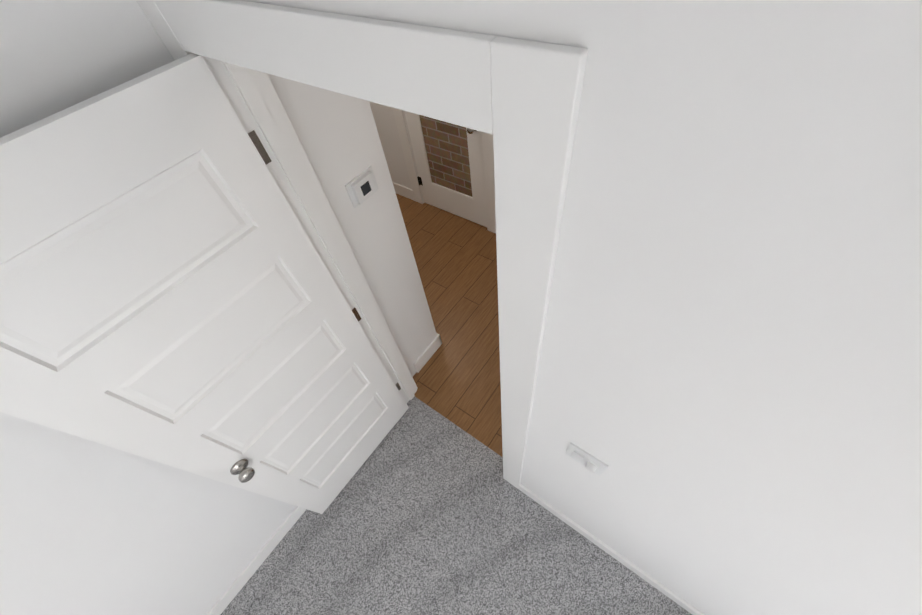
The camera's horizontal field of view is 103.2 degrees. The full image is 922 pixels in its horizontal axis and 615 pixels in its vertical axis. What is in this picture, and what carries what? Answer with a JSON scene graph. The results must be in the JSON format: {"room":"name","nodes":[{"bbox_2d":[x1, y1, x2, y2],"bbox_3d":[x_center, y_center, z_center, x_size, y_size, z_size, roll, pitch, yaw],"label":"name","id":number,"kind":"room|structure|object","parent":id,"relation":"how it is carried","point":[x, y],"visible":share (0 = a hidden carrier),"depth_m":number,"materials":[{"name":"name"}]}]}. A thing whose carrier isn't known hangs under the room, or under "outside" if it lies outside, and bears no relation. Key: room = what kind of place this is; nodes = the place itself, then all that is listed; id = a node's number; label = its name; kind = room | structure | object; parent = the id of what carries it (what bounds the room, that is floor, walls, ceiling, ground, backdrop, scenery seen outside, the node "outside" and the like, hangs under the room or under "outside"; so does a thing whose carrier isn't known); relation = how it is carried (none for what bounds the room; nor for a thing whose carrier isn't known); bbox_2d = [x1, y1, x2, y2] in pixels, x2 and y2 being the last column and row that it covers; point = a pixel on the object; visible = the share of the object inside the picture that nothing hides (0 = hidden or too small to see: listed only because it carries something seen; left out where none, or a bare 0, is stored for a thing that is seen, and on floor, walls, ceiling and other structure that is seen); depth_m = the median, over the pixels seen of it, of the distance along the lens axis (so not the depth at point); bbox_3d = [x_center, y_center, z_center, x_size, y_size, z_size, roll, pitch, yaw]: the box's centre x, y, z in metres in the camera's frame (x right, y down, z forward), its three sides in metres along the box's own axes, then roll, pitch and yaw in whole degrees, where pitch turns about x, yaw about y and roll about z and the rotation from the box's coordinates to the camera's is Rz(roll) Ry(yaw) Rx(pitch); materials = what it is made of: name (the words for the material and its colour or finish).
{"room":"bedroom","nodes":[
{"label":"bedroom","id":0,"kind":"room"},
{"bbox_2d":[0,0,436,614],"bbox_3d":[-1.294,0.688,1.013,0.120,2.469,3.330,28,62,24],"label":"wall","id":1,"kind":"structure","parent":0,"point":[90,528],"depth_m":1.17,"materials":[{"name":"paint"}]},
{"bbox_2d":[206,506,305,614],"bbox_3d":[-1.232,1.528,1.849,0.015,0.123,2.720,28,62,24],"label":"baseboard","id":2,"kind":"structure","parent":1,"relation":"attached to","point":[249,571],"depth_m":1.94,"materials":[{"name":"paint"}]},
{"bbox_2d":[345,166,378,207],"bbox_3d":[-0.380,-0.470,1.435,0.023,0.105,0.140,28,62,24],"label":"thermostat","id":3,"kind":"object","parent":1,"relation":"attached to","point":[362,187],"visible":1,"depth_m":1.42,"materials":[{"name":"white plastic"}]},
{"bbox_2d":[432,333,441,346],"bbox_3d":[-1.148,-0.295,3.133,2.485,0.137,0.015,28,62,24],"label":"baseboard","id":4,"kind":"structure","parent":1,"relation":"attached to","point":[437,340],"depth_m":2.58,"materials":[{"name":"paint"}]},
{"bbox_2d":[369,101,411,188],"bbox_3d":[0.569,-1.277,2.175,5.200,2.465,0.170,28,62,24],"label":"wall","id":5,"kind":"structure","parent":0,"point":[385,123],"depth_m":3.28,"materials":[{"name":"paint"}]},
{"bbox_2d":[393,182,414,200],"bbox_3d":[-0.964,-1.375,3.884,1.245,0.131,0.015,28,62,24],"label":"baseboard","id":6,"kind":"structure","parent":5,"relation":"attached to","point":[401,190],"depth_m":3.67,"materials":[{"name":"paint"}]},
{"bbox_2d":[392,108,495,232],"bbox_3d":[-0.138,-1.539,2.635,0.970,2.160,0.136,28,62,24],"label":"door frame","id":7,"kind":"structure","parent":5,"relation":"attached to","point":[488,151],"depth_m":3.05,"materials":[{"name":"paint"}]},
{"bbox_2d":[404,111,486,226],"bbox_3d":[-0.174,-1.467,2.650,0.764,2.034,0.102,28,62,24],"label":"hall door","id":8,"kind":"structure","parent":5,"relation":"in","point":[449,159],"depth_m":3.06,"materials":[{"name":"paint"}]},
{"bbox_2d":[396,194,502,453],"bbox_3d":[0.214,0.027,2.837,5.440,0.096,1.715,28,62,24],"label":"floor","id":9,"kind":"structure","parent":0,"point":[456,378],"depth_m":2.81,"materials":[{"name":"brown wood"}]},
{"bbox_2d":[414,394,502,456],"bbox_3d":[-0.009,0.749,2.309,0.763,0.010,0.015,28,62,24],"label":"trim","id":10,"kind":"structure","parent":9,"relation":"on","point":[461,427],"depth_m":2.31,"materials":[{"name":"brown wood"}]},
{"bbox_2d":[220,396,691,614],"bbox_3d":[0.000,2.551,1.048,3.770,0.108,3.555,28,62,24],"label":"floor carpet","id":11,"kind":"object","parent":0,"point":[429,511],"depth_m":1.94,"materials":[{"name":"grey carpet"}]},
{"bbox_2d":[242,0,921,614],"bbox_3d":[0.895,0.602,0.781,3.530,2.457,0.120,28,62,24],"label":"wall","id":12,"kind":"structure","parent":0,"point":[728,386],"depth_m":0.43,"materials":[{"name":"paint"}]},
{"bbox_2d":[0,53,408,513],"bbox_3d":[-0.676,0.305,1.441,0.170,2.037,0.791,28,62,24],"label":"door","id":13,"kind":"structure","parent":12,"relation":"in","point":[171,294],"depth_m":0.92,"materials":[{"name":"paint"}]},
{"bbox_2d":[136,0,587,488],"bbox_3d":[-0.132,0.139,1.431,0.973,2.156,0.152,28,62,24],"label":"door frame","id":14,"kind":"structure","parent":12,"relation":"attached to","point":[519,99],"depth_m":0.54,"materials":[{"name":"paint"}]},
{"bbox_2d":[565,442,608,475],"bbox_3d":[0.372,0.467,1.105,0.116,0.116,0.025,28,62,24],"label":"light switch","id":15,"kind":"object","parent":12,"relation":"attached to","point":[590,462],"visible":0.98,"depth_m":1.09,"materials":[{"name":"white plastic"}]},
{"bbox_2d":[519,484,703,614],"bbox_3d":[1.348,1.529,1.503,2.540,0.112,0.015,28,62,24],"label":"baseboard","id":16,"kind":"structure","parent":12,"relation":"attached to","point":[579,529],"depth_m":1.79,"materials":[{"name":"paint"}]}
]}

